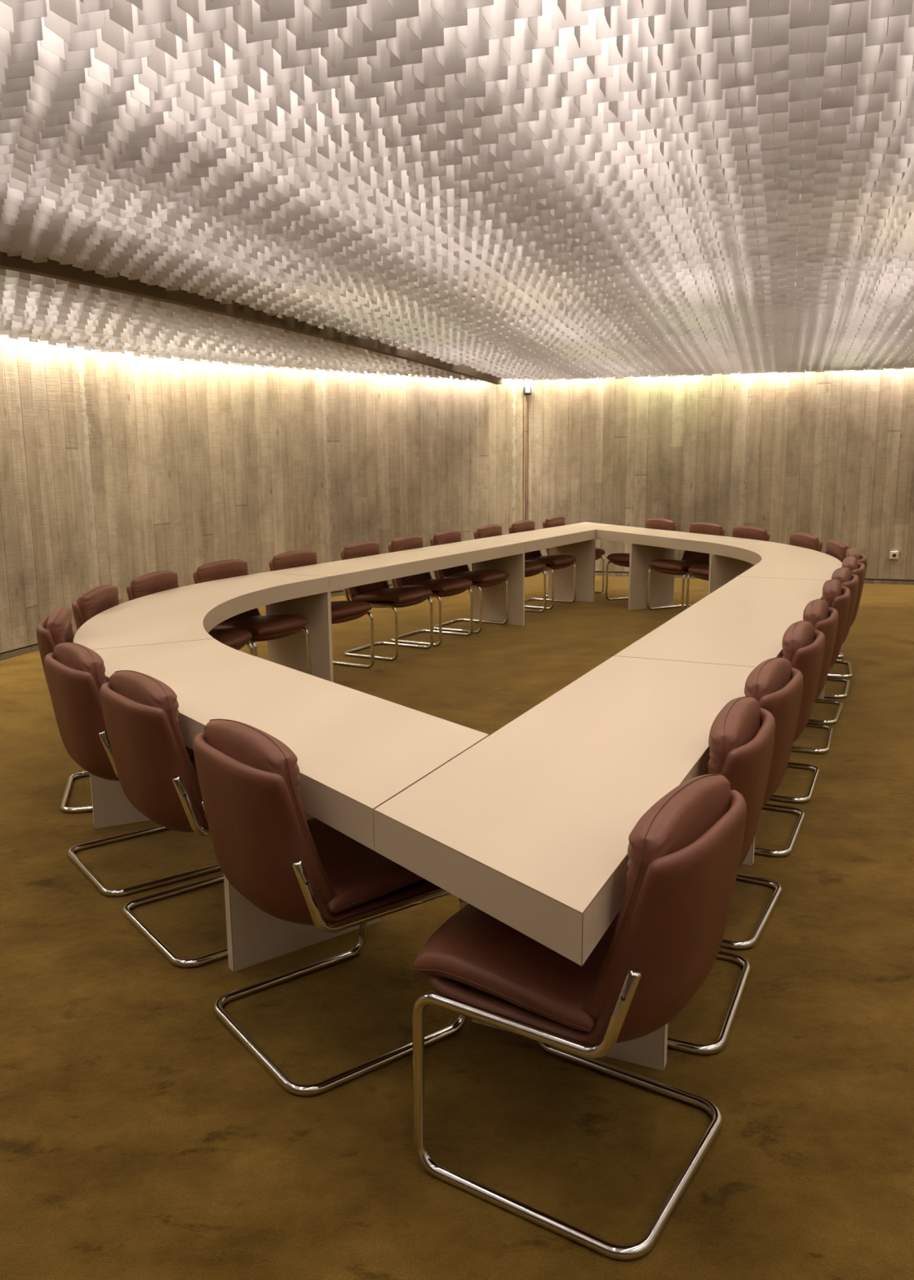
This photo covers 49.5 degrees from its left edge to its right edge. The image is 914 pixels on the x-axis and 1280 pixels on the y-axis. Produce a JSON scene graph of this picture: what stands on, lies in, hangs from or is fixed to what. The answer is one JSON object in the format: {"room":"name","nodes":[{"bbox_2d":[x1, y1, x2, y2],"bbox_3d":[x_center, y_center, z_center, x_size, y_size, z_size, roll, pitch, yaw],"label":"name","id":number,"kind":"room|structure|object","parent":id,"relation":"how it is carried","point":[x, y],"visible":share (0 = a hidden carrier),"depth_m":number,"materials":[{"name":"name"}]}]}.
{"room":"conference room","nodes":[
{"label":"conference room","id":0,"kind":"room"},
{"bbox_2d":[0,337,525,653],"bbox_3d":[-2.937,-1.213,4.696,2.746,3.545,17.008,3,11,17],"label":"wall","id":1,"kind":"structure","parent":0,"point":[117,468],"depth_m":9.33,"materials":[{"name":"wood"}]},
{"bbox_2d":[0,584,396,660],"bbox_3d":[-2.914,0.564,5.023,2.708,0.041,16.981,3,11,17],"label":"baseboard","id":2,"kind":"structure","parent":1,"relation":"attached to","point":[30,648],"depth_m":7.64,"materials":[{"name":"concrete"}]},
{"bbox_2d":[0,251,502,384],"bbox_3d":[-2.458,-2.100,5.301,0.553,0.574,14.333,4,11,23],"label":"ceiling beam","id":3,"kind":"structure","parent":1,"relation":"attached to","point":[51,268],"depth_m":6.93,"materials":[{"name":"brown"}]},
{"bbox_2d":[523,386,531,395],"bbox_3d":[0.848,-3.027,12.044,0.092,0.100,0.115,-3,11,-11],"label":"wall sensor","id":4,"kind":"object","parent":1,"relation":"attached to","point":[526,389],"visible":1,"depth_m":11.99,"materials":[{"name":"white plastic"}]},
{"bbox_2d":[0,573,913,1279],"bbox_3d":[1.976,0.864,3.466,12.690,0.060,16.797,3,11,18],"label":"floor","id":5,"kind":"structure","parent":0,"point":[141,1139],"depth_m":2.41,"materials":[{"name":"brown carpet"}]},
{"bbox_2d":[36,606,93,813],"bbox_3d":[-1.503,0.265,4.398,0.604,0.835,0.533,-4,11,-16],"label":"chair","id":6,"kind":"object","parent":5,"relation":"on","point":[55,628],"visible":0.19,"depth_m":4.15,"materials":[{"name":"brown leather"}]},
{"bbox_2d":[46,606,74,645],"bbox_3d":[-1.683,0.066,4.308,0.157,0.409,0.451,-4,11,-16],"label":"cushion","id":7,"kind":"object","parent":6,"relation":"on","point":[59,624],"depth_m":4.11,"materials":[{"name":"brown leather"}]},
{"bbox_2d":[71,584,119,630],"bbox_3d":[-1.589,0.141,5.063,0.604,0.835,0.533,0,11,1],"label":"chair","id":8,"kind":"object","parent":5,"relation":"on","point":[95,601],"visible":0.17,"depth_m":4.86,"materials":[{"name":"brown leather"}]},
{"bbox_2d":[44,641,221,897],"bbox_3d":[-1.136,0.405,3.626,0.604,0.835,0.533,-8,13,-36],"label":"chair","id":9,"kind":"object","parent":5,"relation":"on","point":[75,673],"visible":0.58,"depth_m":3.35,"materials":[{"name":"brown leather"}]},
{"bbox_2d":[53,642,106,693],"bbox_3d":[-1.287,0.217,3.478,0.157,0.409,0.451,-8,13,-36],"label":"cushion","id":10,"kind":"object","parent":9,"relation":"on","point":[87,668],"depth_m":3.28,"materials":[{"name":"brown leather"}]},
{"bbox_2d":[185,746,194,757],"bbox_3d":[-1.080,0.362,3.661,0.452,0.082,0.473,-8,13,-36],"label":"seat cushion","id":11,"kind":"object","parent":9,"relation":"on","point":[190,752],"depth_m":3.48,"materials":[{"name":"brown leather"}]},
{"bbox_2d":[100,670,228,967],"bbox_3d":[-0.766,0.490,3.153,0.604,0.835,0.533,-9,13,-37],"label":"chair","id":12,"kind":"object","parent":5,"relation":"on","point":[156,772],"visible":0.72,"depth_m":2.87,"materials":[{"name":"brown leather"}]},
{"bbox_2d":[109,671,204,814],"bbox_3d":[-0.914,0.303,3.002,0.157,0.409,0.451,-9,13,-37],"label":"cushion","id":13,"kind":"object","parent":12,"relation":"on","point":[164,756],"depth_m":2.84,"materials":[{"name":"brown leather"}]},
{"bbox_2d":[191,760,207,821],"bbox_3d":[-0.711,0.447,3.189,0.452,0.082,0.473,-9,13,-37],"label":"seat cushion","id":14,"kind":"object","parent":12,"relation":"on","point":[197,800],"depth_m":2.88,"materials":[{"name":"brown leather"}]},
{"bbox_2d":[126,570,253,655],"bbox_3d":[-1.507,0.032,5.646,0.604,0.835,0.533,2,11,15],"label":"chair","id":15,"kind":"object","parent":5,"relation":"on","point":[153,582],"visible":0.29,"depth_m":5.58,"materials":[{"name":"brown leather"}]},
{"bbox_2d":[130,570,178,599],"bbox_3d":[-1.688,-0.184,5.654,0.157,0.409,0.451,2,11,15],"label":"cushion","id":16,"kind":"object","parent":15,"relation":"on","point":[153,582],"depth_m":5.56,"materials":[{"name":"brown leather"}]},
{"bbox_2d":[208,628,253,648],"bbox_3d":[-1.439,0.000,5.622,0.452,0.082,0.473,2,11,15],"label":"seat cushion","id":17,"kind":"object","parent":15,"relation":"on","point":[232,637],"depth_m":5.60,"materials":[{"name":"brown leather"}]},
{"bbox_2d":[192,559,311,675],"bbox_3d":[-1.282,-0.071,6.193,0.604,0.835,0.533,5,12,29],"label":"chair","id":18,"kind":"object","parent":5,"relation":"on","point":[271,627],"visible":0.59,"depth_m":6.10,"materials":[{"name":"brown leather"}]},
{"bbox_2d":[196,560,260,622],"bbox_3d":[-1.445,-0.296,6.244,0.157,0.409,0.451,5,12,29],"label":"cushion","id":19,"kind":"object","parent":18,"relation":"on","point":[223,569],"depth_m":6.20,"materials":[{"name":"brown leather"}]},
{"bbox_2d":[212,614,308,635],"bbox_3d":[-1.220,-0.101,6.153,0.452,0.082,0.473,5,12,29],"label":"seat cushion","id":20,"kind":"object","parent":18,"relation":"on","point":[258,624],"depth_m":6.04,"materials":[{"name":"brown leather"}]},
{"bbox_2d":[269,550,374,668],"bbox_3d":[-0.930,-0.186,6.791,0.604,0.835,0.533,6,12,31],"label":"chair","id":21,"kind":"object","parent":5,"relation":"on","point":[342,611],"visible":0.39,"depth_m":6.74,"materials":[{"name":"brown leather"}]},
{"bbox_2d":[271,550,317,570],"bbox_3d":[-1.090,-0.411,6.847,0.157,0.409,0.451,6,12,31],"label":"cushion","id":22,"kind":"object","parent":21,"relation":"on","point":[295,558],"depth_m":6.77,"materials":[{"name":"brown leather"}]},
{"bbox_2d":[331,600,372,619],"bbox_3d":[-0.870,-0.215,6.748,0.452,0.082,0.473,6,12,31],"label":"seat cushion","id":23,"kind":"object","parent":21,"relation":"on","point":[340,610],"depth_m":6.65,"materials":[{"name":"brown leather"}]},
{"bbox_2d":[193,719,468,1096],"bbox_3d":[-0.325,0.596,2.566,0.604,0.835,0.533,-8,13,-36],"label":"chair","id":24,"kind":"object","parent":5,"relation":"on","point":[292,868],"visible":0.8,"depth_m":2.33,"materials":[{"name":"brown leather"}]},
{"bbox_2d":[203,720,335,904],"bbox_3d":[-0.474,0.408,2.417,0.157,0.409,0.451,-8,13,-36],"label":"cushion","id":25,"kind":"object","parent":24,"relation":"on","point":[281,835],"depth_m":2.26,"materials":[{"name":"brown leather"}]},
{"bbox_2d":[306,817,424,913],"bbox_3d":[-0.269,0.552,2.601,0.452,0.082,0.473,-8,13,-36],"label":"seat cushion","id":26,"kind":"object","parent":24,"relation":"on","point":[361,879],"depth_m":2.42,"materials":[{"name":"brown leather"}]},
{"bbox_2d":[340,541,433,661],"bbox_3d":[-0.529,-0.316,7.471,0.604,0.835,0.533,5,12,28],"label":"chair","id":27,"kind":"object","parent":5,"relation":"on","point":[378,594],"visible":0.71,"depth_m":7.35,"materials":[{"name":"brown leather"}]},
{"bbox_2d":[343,541,389,596],"bbox_3d":[-0.693,-0.540,7.520,0.157,0.409,0.451,5,12,28],"label":"cushion","id":28,"kind":"object","parent":27,"relation":"on","point":[362,548],"depth_m":7.46,"materials":[{"name":"brown leather"}]},
{"bbox_2d":[354,586,432,603],"bbox_3d":[-0.467,-0.345,7.431,0.452,0.082,0.473,5,12,28],"label":"seat cushion","id":29,"kind":"object","parent":27,"relation":"on","point":[368,594],"depth_m":7.31,"materials":[{"name":"brown leather"}]},
{"bbox_2d":[387,535,473,646],"bbox_3d":[-0.215,-0.417,8.004,0.604,0.835,0.533,5,12,29],"label":"chair","id":30,"kind":"object","parent":5,"relation":"on","point":[447,587],"visible":0.65,"depth_m":7.90,"materials":[{"name":"brown leather"}]},
{"bbox_2d":[391,535,431,586],"bbox_3d":[-0.378,-0.642,8.055,0.157,0.409,0.451,5,12,29],"label":"cushion","id":31,"kind":"object","parent":30,"relation":"on","point":[406,542],"depth_m":7.99,"materials":[{"name":"brown leather"}]},
{"bbox_2d":[400,577,472,592],"bbox_3d":[-0.154,-0.447,7.963,0.452,0.082,0.473,5,12,29],"label":"seat cushion","id":32,"kind":"object","parent":30,"relation":"on","point":[448,584],"depth_m":7.86,"materials":[{"name":"brown leather"}]},
{"bbox_2d":[73,521,842,1070],"bbox_3d":[0.602,-0.092,6.507,3.462,0.730,9.200,4,12,25],"label":"conference table","id":33,"kind":"object","parent":5,"relation":"on","point":[529,823],"visible":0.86,"depth_m":2.91,"materials":[{"name":"beige laminate"}]},
{"bbox_2d":[430,529,509,633],"bbox_3d":[0.108,-0.522,8.551,0.604,0.835,0.533,5,12,28],"label":"chair","id":34,"kind":"object","parent":5,"relation":"on","point":[487,578],"visible":0.59,"depth_m":8.44,"materials":[{"name":"brown leather"}]},
{"bbox_2d":[432,529,469,577],"bbox_3d":[-0.056,-0.746,8.600,0.157,0.409,0.451,5,12,28],"label":"cushion","id":35,"kind":"object","parent":34,"relation":"on","point":[447,536],"depth_m":8.52,"materials":[{"name":"brown leather"}]},
{"bbox_2d":[443,569,508,582],"bbox_3d":[0.170,-0.551,8.511,0.452,0.082,0.473,5,12,28],"label":"seat cushion","id":36,"kind":"object","parent":34,"relation":"on","point":[487,575],"depth_m":8.40,"materials":[{"name":"brown leather"}]},
{"bbox_2d":[474,524,546,612],"bbox_3d":[0.491,-0.646,9.200,0.604,0.835,0.533,6,12,30],"label":"chair","id":37,"kind":"object","parent":5,"relation":"on","point":[531,568],"visible":0.38,"depth_m":9.14,"materials":[{"name":"brown leather"}]},
{"bbox_2d":[476,524,502,538],"bbox_3d":[0.329,-0.871,9.253,0.157,0.409,0.451,6,12,30],"label":"cushion","id":38,"kind":"object","parent":37,"relation":"on","point":[491,530],"depth_m":9.17,"materials":[{"name":"brown leather"}]},
{"bbox_2d":[524,561,546,573],"bbox_3d":[0.552,-0.675,9.158,0.452,0.082,0.473,6,12,30],"label":"seat cushion","id":39,"kind":"object","parent":37,"relation":"on","point":[531,567],"depth_m":9.05,"materials":[{"name":"brown leather"}]},
{"bbox_2d":[508,520,577,609],"bbox_3d":[0.844,-0.760,9.799,0.604,0.835,0.533,6,12,31],"label":"chair","id":40,"kind":"object","parent":5,"relation":"on","point":[553,562],"visible":0.56,"depth_m":9.68,"materials":[{"name":"brown leather"}]},
{"bbox_2d":[511,520,542,558],"bbox_3d":[0.684,-0.986,9.855,0.157,0.409,0.451,6,12,31],"label":"cushion","id":41,"kind":"object","parent":40,"relation":"on","point":[521,526],"depth_m":9.82,"materials":[{"name":"brown leather"}]},
{"bbox_2d":[524,555,576,565],"bbox_3d":[0.904,-0.789,9.756,0.452,0.082,0.473,6,12,31],"label":"seat cushion","id":42,"kind":"object","parent":40,"relation":"on","point":[553,560],"depth_m":9.61,"materials":[{"name":"brown leather"}]},
{"bbox_2d":[542,515,605,597],"bbox_3d":[1.231,-0.886,10.454,0.604,0.835,0.533,5,12,28],"label":"chair","id":43,"kind":"object","parent":5,"relation":"on","point":[553,521],"visible":0.29,"depth_m":10.41,"materials":[{"name":"brown leather"}]},
{"bbox_2d":[545,515,565,528],"bbox_3d":[1.067,-1.110,10.503,0.157,0.409,0.451,5,12,28],"label":"cushion","id":44,"kind":"object","parent":43,"relation":"on","point":[553,521],"depth_m":10.40,"materials":[{"name":"brown leather"}]},
{"bbox_2d":[595,548,604,556],"bbox_3d":[1.292,-0.915,10.414,0.452,0.082,0.473,5,12,28],"label":"seat cushion","id":45,"kind":"object","parent":43,"relation":"on","point":[599,553],"depth_m":10.35,"materials":[{"name":"brown leather"}]},
{"bbox_2d":[410,773,746,1260],"bbox_3d":[0.258,0.680,2.084,0.604,0.835,0.533,6,13,32],"label":"chair","id":46,"kind":"object","parent":5,"relation":"on","point":[665,938],"visible":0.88,"depth_m":1.88,"materials":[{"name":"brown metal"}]},
{"bbox_2d":[413,903,620,1031],"bbox_3d":[0.198,0.639,2.115,0.452,0.082,0.473,6,13,32],"label":"seat cushion","id":47,"kind":"object","parent":46,"relation":"on","point":[475,958],"depth_m":1.96,"materials":[{"name":"brown leather"}]},
{"bbox_2d":[583,773,732,1020],"bbox_3d":[0.412,0.488,1.946,0.157,0.409,0.451,6,13,32],"label":"cushion","id":48,"kind":"object","parent":46,"relation":"on","point":[651,936],"depth_m":1.78,"materials":[{"name":"brown leather"}]},
{"bbox_2d":[605,518,677,604],"bbox_3d":[1.848,-0.789,9.909,0.604,0.835,0.533,-6,12,-26],"label":"chair","id":49,"kind":"object","parent":5,"relation":"on","point":[620,559],"visible":0.3,"depth_m":9.87,"materials":[{"name":"brown leather"}]},
{"bbox_2d":[607,553,630,563],"bbox_3d":[1.784,-0.818,9.872,0.452,0.082,0.473,-6,12,-26],"label":"seat cushion","id":50,"kind":"object","parent":49,"relation":"on","point":[613,557],"depth_m":9.80,"materials":[{"name":"brown leather"}]},
{"bbox_2d":[645,518,675,530],"bbox_3d":[2.013,-1.015,9.950,0.157,0.409,0.451,-6,12,-26],"label":"cushion","id":51,"kind":"object","parent":49,"relation":"on","point":[652,523],"depth_m":9.87,"materials":[{"name":"brown leather"}]},
{"bbox_2d":[646,521,725,612],"bbox_3d":[2.150,-0.676,9.285,0.604,0.835,0.533,-6,12,-26],"label":"chair","id":52,"kind":"object","parent":5,"relation":"on","point":[690,558],"visible":0.67,"depth_m":9.23,"materials":[{"name":"brown leather"}]},
{"bbox_2d":[648,559,709,570],"bbox_3d":[2.086,-0.704,9.247,0.452,0.082,0.473,-6,12,-26],"label":"seat cushion","id":53,"kind":"object","parent":52,"relation":"on","point":[658,564],"depth_m":9.15,"materials":[{"name":"brown leather"}]},
{"bbox_2d":[681,521,723,564],"bbox_3d":[2.313,-0.902,9.328,0.157,0.409,0.451,-6,12,-26],"label":"cushion","id":54,"kind":"object","parent":52,"relation":"on","point":[701,527],"depth_m":9.32,"materials":[{"name":"brown leather"}]},
{"bbox_2d":[667,696,775,1054],"bbox_3d":[0.524,0.564,2.699,0.604,0.835,0.533,4,12,25],"label":"chair","id":55,"kind":"object","parent":5,"relation":"on","point":[741,740],"visible":0.3,"depth_m":2.46,"materials":[{"name":"brown leather"}]},
{"bbox_2d":[707,697,760,774],"bbox_3d":[0.691,0.367,2.583,0.157,0.409,0.451,4,12,25],"label":"cushion","id":56,"kind":"object","parent":55,"relation":"on","point":[733,734],"depth_m":2.38,"materials":[{"name":"brown leather"}]},
{"bbox_2d":[685,525,770,609],"bbox_3d":[2.396,-0.580,8.759,0.604,0.835,0.533,-5,11,-22],"label":"chair","id":57,"kind":"object","parent":5,"relation":"on","point":[700,571],"visible":0.3,"depth_m":8.72,"materials":[{"name":"brown leather"}]},
{"bbox_2d":[688,564,709,576],"bbox_3d":[2.331,-0.609,8.725,0.452,0.082,0.473,-5,11,-22],"label":"seat cushion","id":58,"kind":"object","parent":57,"relation":"on","point":[698,570],"depth_m":8.70,"materials":[{"name":"brown leather"}]},
{"bbox_2d":[732,525,768,541],"bbox_3d":[2.565,-0.804,8.790,0.157,0.409,0.451,-5,11,-22],"label":"cushion","id":59,"kind":"object","parent":57,"relation":"on","point":[751,532],"depth_m":8.71,"materials":[{"name":"brown leather"}]},
{"bbox_2d":[720,657,803,949],"bbox_3d":[0.776,0.464,3.224,0.604,0.835,0.533,5,12,28],"label":"chair","id":60,"kind":"object","parent":5,"relation":"on","point":[778,686],"visible":0.2,"depth_m":2.98,"materials":[{"name":"brown leather"}]},
{"bbox_2d":[744,657,791,701],"bbox_3d":[0.938,0.269,3.098,0.157,0.409,0.451,5,12,28],"label":"cushion","id":61,"kind":"object","parent":60,"relation":"on","point":[767,682],"depth_m":2.94,"materials":[{"name":"brown leather"}]},
{"bbox_2d":[734,532,822,577],"bbox_3d":[2.584,-0.444,8.019,0.604,0.835,0.533,-2,11,-7],"label":"chair","id":62,"kind":"object","parent":5,"relation":"on","point":[806,540],"visible":0.17,"depth_m":7.88,"materials":[{"name":"brown leather"}]},
{"bbox_2d":[789,532,819,551],"bbox_3d":[2.766,-0.659,8.002,0.157,0.409,0.451,-2,11,-7],"label":"cushion","id":63,"kind":"object","parent":62,"relation":"on","point":[806,540],"depth_m":7.89,"materials":[{"name":"brown leather"}]},
{"bbox_2d":[754,620,825,857],"bbox_3d":[1.100,0.335,3.901,0.604,0.835,0.533,5,12,26],"label":"chair","id":64,"kind":"object","parent":5,"relation":"on","point":[803,646],"visible":0.27,"depth_m":3.65,"materials":[{"name":"brown leather"}]},
{"bbox_2d":[782,621,814,663],"bbox_3d":[1.265,0.139,3.782,0.157,0.409,0.451,5,12,26],"label":"cushion","id":65,"kind":"object","parent":64,"relation":"on","point":[798,639],"depth_m":3.57,"materials":[{"name":"brown leather"}]},
{"bbox_2d":[769,599,838,803],"bbox_3d":[1.368,0.229,4.460,0.604,0.835,0.533,4,12,25],"label":"chair","id":66,"kind":"object","parent":5,"relation":"on","point":[824,619],"visible":0.15,"depth_m":4.22,"materials":[{"name":"brown leather"}]},
{"bbox_2d":[803,599,828,626],"bbox_3d":[1.535,0.033,4.344,0.157,0.409,0.451,4,12,25],"label":"cushion","id":67,"kind":"object","parent":66,"relation":"on","point":[815,612],"depth_m":4.15,"materials":[{"name":"brown leather"}]},
{"bbox_2d":[791,578,850,754],"bbox_3d":[1.697,0.098,5.146,0.604,0.835,0.533,4,11,23],"label":"chair","id":68,"kind":"object","parent":5,"relation":"on","point":[837,597],"visible":0.25,"depth_m":4.89,"materials":[{"name":"brown leather"}]},
{"bbox_2d":[822,579,841,607],"bbox_3d":[1.866,-0.099,5.036,0.157,0.409,0.451,4,11,23],"label":"cushion","id":69,"kind":"object","parent":68,"relation":"on","point":[832,588],"depth_m":4.82,"materials":[{"name":"brown leather"}]},
{"bbox_2d":[808,567,859,724],"bbox_3d":[1.951,-0.002,5.675,0.604,0.835,0.533,5,12,26],"label":"chair","id":70,"kind":"object","parent":5,"relation":"on","point":[844,575],"visible":0.2,"depth_m":5.44,"materials":[{"name":"brown leather"}]},
{"bbox_2d":[831,567,851,583],"bbox_3d":[2.116,-0.198,5.557,0.157,0.409,0.451,5,12,26],"label":"cushion","id":71,"kind":"object","parent":70,"relation":"on","point":[843,575],"depth_m":5.39,"materials":[{"name":"brown leather"}]},
{"bbox_2d":[826,539,851,658],"bbox_3d":[2.587,-0.324,7.377,0.604,0.835,0.533,1,11,6],"label":"chair","id":72,"kind":"object","parent":5,"relation":"on","point":[837,548],"visible":0.18,"depth_m":7.18,"materials":[{"name":"brown leather"}]},
{"bbox_2d":[826,539,848,562],"bbox_3d":[2.769,-0.532,7.319,0.157,0.409,0.451,1,11,6],"label":"cushion","id":73,"kind":"object","parent":72,"relation":"on","point":[837,548],"depth_m":7.18,"materials":[{"name":"brown leather"}]},
{"bbox_2d":[824,556,865,698],"bbox_3d":[2.223,-0.111,6.245,0.604,0.835,0.533,4,12,24],"label":"chair","id":74,"kind":"object","parent":5,"relation":"on","point":[856,568],"visible":0.19,"depth_m":6.01,"materials":[{"name":"brown leather"}]},
{"bbox_2d":[842,556,857,571],"bbox_3d":[2.391,-0.307,6.132,0.157,0.409,0.451,4,12,24],"label":"cushion","id":75,"kind":"object","parent":74,"relation":"on","point":[851,562],"depth_m":5.95,"materials":[{"name":"brown leather"}]},
{"bbox_2d":[827,547,867,678],"bbox_3d":[2.454,-0.212,6.778,0.604,0.835,0.533,3,11,20],"label":"chair","id":76,"kind":"object","parent":5,"relation":"on","point":[861,558],"visible":0.15,"depth_m":6.55,"materials":[{"name":"brown leather"}]},
{"bbox_2d":[846,547,860,559],"bbox_3d":[2.627,-0.411,6.676,0.157,0.409,0.451,3,11,20],"label":"cushion","id":77,"kind":"object","parent":76,"relation":"on","point":[851,552],"depth_m":6.50,"materials":[{"name":"brown leather"}]},
{"bbox_2d":[0,0,913,382],"bbox_3d":[1.951,-2.139,2.908,12.690,1.451,16.797,3,11,18],"label":"ceiling","id":78,"kind":"structure","parent":0,"point":[535,190],"depth_m":4.11,"materials":[{"name":"white painted metal"}]},
{"bbox_2d":[524,367,913,579],"bbox_3d":[5.470,-2.419,10.794,9.670,3.545,0.220,3,11,18],"label":"wall","id":79,"kind":"structure","parent":0,"point":[828,455],"depth_m":11.47,"materials":[{"name":"wood"}]},
{"bbox_2d":[524,395,527,519],"bbox_3d":[0.853,-1.908,12.275,0.023,2.190,0.023,0,11,0],"label":"cable conduit","id":80,"kind":"object","parent":79,"relation":"attached to","point":[526,480],"visible":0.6,"depth_m":12.20,"materials":[{"name":"brown"}]},
{"bbox_2d":[539,569,913,584],"bbox_3d":[5.482,-0.641,11.117,9.670,0.041,0.180,3,11,18],"label":"baseboard","id":81,"kind":"structure","parent":79,"relation":"attached to","point":[597,573],"depth_m":11.29,"materials":[{"name":"concrete"}]},
{"bbox_2d":[889,551,898,559],"bbox_3d":[4.905,-0.952,11.121,0.085,0.085,0.042,3,11,18],"label":"wall socket","id":82,"kind":"object","parent":79,"relation":"attached to","point":[893,554],"visible":1,"depth_m":11.11,"materials":[{"name":"beige plastic"}]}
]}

